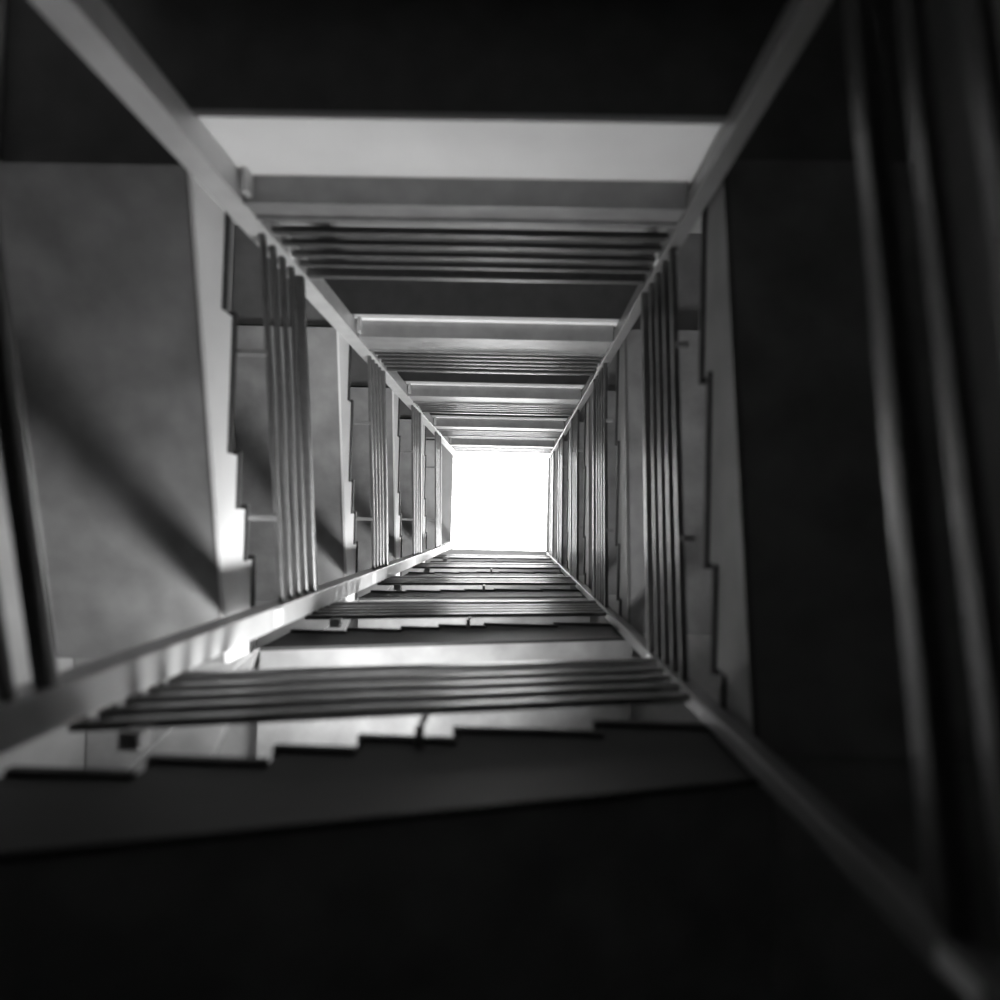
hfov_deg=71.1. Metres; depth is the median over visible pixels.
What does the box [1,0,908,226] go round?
stair landing
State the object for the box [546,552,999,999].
post
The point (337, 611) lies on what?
railing
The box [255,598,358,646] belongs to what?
steps
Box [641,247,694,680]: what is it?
railing
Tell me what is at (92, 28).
post
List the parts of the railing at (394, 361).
handrail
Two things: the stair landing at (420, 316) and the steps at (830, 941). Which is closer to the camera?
the steps at (830, 941)
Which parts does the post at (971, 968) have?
joint plate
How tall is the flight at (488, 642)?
1.580 m
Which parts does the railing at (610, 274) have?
handrail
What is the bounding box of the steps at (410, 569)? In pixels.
[402,567,424,575]
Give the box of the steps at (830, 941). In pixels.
[771,756,999,999]
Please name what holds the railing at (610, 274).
on the stair landing at (517, 112)
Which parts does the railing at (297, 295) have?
handrail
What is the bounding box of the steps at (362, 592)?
[357,583,401,597]
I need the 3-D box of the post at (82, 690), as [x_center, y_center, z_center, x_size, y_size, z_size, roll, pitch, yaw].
[-1.485,0.916,9.032,0.156,21.149,0.150,1,-92,1]
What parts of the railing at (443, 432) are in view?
handrail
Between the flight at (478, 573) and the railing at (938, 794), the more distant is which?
the flight at (478, 573)
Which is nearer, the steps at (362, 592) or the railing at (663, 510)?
the railing at (663, 510)
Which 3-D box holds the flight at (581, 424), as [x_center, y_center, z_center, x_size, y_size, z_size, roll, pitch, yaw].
[1.841,-0.046,13.198,1.110,0.928,2.880,1,-92,1]
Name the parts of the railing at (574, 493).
handrail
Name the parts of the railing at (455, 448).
handrail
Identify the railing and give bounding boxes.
[0,238,59,700]
[68,657,688,751]
[237,233,317,602]
[262,220,673,284]
[305,600,605,627]
[353,356,388,569]
[374,352,601,375]
[377,576,575,590]
[400,405,421,555]
[412,563,560,572]
[416,403,574,415]
[426,431,440,547]
[433,554,551,561]
[438,430,560,438]
[453,447,551,452]
[549,451,556,556]
[557,435,566,565]
[570,410,582,579]
[593,363,613,607]
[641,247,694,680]
[842,0,999,940]
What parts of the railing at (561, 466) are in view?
handrail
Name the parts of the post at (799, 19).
joint plate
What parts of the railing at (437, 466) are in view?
handrail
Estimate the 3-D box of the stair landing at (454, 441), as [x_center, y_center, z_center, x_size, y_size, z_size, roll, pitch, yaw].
[-0.027,-1.882,16.815,5.080,0.700,1.220,1,-92,1]
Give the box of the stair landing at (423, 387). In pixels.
[351,348,616,406]
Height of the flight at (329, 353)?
1.152 m
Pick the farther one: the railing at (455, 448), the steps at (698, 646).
the railing at (455, 448)
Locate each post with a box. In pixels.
[0,541,456,754]
[29,0,458,456]
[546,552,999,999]
[548,0,832,458]
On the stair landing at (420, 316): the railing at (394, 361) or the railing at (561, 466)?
the railing at (394, 361)
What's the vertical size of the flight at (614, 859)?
1.580 m
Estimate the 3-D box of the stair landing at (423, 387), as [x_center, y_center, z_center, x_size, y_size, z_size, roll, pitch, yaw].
[-0.152,-2.071,10.319,5.080,0.700,1.220,1,-92,1]
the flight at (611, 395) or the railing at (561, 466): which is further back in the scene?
the railing at (561, 466)
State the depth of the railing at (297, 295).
4.99 m
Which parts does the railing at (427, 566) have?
handrail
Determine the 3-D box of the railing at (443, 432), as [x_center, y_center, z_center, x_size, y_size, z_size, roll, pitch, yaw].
[-0.002,-1.381,14.436,2.490,1.003,0.065,1,-92,1]
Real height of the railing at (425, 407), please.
1.003 m
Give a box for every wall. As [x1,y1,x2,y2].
[0,0,256,776]
[231,216,700,233]
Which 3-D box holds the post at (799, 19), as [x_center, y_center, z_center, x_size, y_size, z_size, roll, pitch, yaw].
[1.188,-1.517,9.051,0.099,21.149,0.110,1,-92,1]
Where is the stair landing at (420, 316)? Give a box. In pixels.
[232,226,700,355]
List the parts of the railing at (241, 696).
handrail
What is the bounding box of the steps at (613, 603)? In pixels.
[590,595,618,622]
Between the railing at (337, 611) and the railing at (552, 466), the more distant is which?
the railing at (552, 466)
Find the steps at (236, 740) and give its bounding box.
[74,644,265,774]
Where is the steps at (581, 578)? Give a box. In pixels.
[570,575,583,588]
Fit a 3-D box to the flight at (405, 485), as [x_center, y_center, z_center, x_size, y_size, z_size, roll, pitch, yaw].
[-2.091,-0.120,14.139,1.150,1.152,2.880,1,-92,1]
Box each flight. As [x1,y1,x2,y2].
[0,162,256,662]
[0,720,773,999]
[235,326,358,600]
[256,622,631,761]
[350,387,402,575]
[358,588,589,628]
[399,419,426,562]
[402,571,569,590]
[429,561,558,571]
[556,441,567,563]
[566,422,583,575]
[583,391,616,594]
[615,329,711,634]
[698,159,980,762]
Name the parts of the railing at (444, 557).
handrail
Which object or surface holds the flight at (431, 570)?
attached to the wall
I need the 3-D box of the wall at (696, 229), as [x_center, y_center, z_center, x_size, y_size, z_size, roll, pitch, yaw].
[-0.159,-2.829,9.016,5.100,21.350,0.200,1,-92,1]
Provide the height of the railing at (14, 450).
1.423 m
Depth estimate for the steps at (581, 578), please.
12.73 m
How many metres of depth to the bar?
3.32 m
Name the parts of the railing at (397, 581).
handrail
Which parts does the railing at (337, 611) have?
handrail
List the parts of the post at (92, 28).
joint plate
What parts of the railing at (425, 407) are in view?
handrail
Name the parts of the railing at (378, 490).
handrail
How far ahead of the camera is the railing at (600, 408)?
7.74 m
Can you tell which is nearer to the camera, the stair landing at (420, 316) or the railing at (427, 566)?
the stair landing at (420, 316)
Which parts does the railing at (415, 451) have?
handrail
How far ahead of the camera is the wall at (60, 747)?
4.22 m
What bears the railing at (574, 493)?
attached to the post at (799, 19)
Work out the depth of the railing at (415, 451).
11.46 m
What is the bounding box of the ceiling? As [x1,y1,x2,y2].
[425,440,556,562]
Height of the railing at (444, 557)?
1.759 m
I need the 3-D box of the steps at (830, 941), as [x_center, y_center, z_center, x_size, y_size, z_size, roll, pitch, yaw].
[1.607,1.662,3.133,1.090,0.400,1.120,1,-92,1]
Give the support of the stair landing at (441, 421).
attached to the wall at (696, 229)
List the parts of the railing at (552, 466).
handrail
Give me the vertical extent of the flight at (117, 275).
1.152 m
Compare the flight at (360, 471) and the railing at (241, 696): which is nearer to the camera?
the railing at (241, 696)
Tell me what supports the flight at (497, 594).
attached to the wall
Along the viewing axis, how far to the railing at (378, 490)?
8.22 m
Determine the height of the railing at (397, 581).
1.759 m
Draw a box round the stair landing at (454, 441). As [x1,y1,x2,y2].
[426,427,567,449]
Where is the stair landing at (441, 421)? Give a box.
[400,399,584,432]
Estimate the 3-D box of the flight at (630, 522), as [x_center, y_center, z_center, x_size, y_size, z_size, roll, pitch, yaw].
[1.716,-0.235,6.702,1.110,0.928,2.880,1,-92,1]
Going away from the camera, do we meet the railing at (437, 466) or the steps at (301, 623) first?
the steps at (301, 623)
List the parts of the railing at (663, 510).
handrail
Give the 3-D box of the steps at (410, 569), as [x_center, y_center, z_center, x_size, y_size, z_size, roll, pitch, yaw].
[-2.136,1.903,14.907,1.130,0.895,1.120,1,-92,1]
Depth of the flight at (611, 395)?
9.86 m
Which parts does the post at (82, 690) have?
joint plate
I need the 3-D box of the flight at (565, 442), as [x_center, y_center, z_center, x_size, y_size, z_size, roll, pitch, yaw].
[1.903,0.048,16.446,1.110,0.928,2.880,1,-92,1]
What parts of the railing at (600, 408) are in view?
handrail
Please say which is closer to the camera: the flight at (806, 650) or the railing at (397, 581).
the flight at (806, 650)
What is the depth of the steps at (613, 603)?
9.48 m
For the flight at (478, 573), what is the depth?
12.21 m
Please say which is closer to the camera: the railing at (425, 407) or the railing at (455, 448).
the railing at (425, 407)
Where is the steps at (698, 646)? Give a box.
[631,633,718,722]
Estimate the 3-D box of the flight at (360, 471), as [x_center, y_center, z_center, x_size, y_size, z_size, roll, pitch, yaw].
[-2.153,-0.214,10.891,1.150,1.152,2.880,1,-92,1]

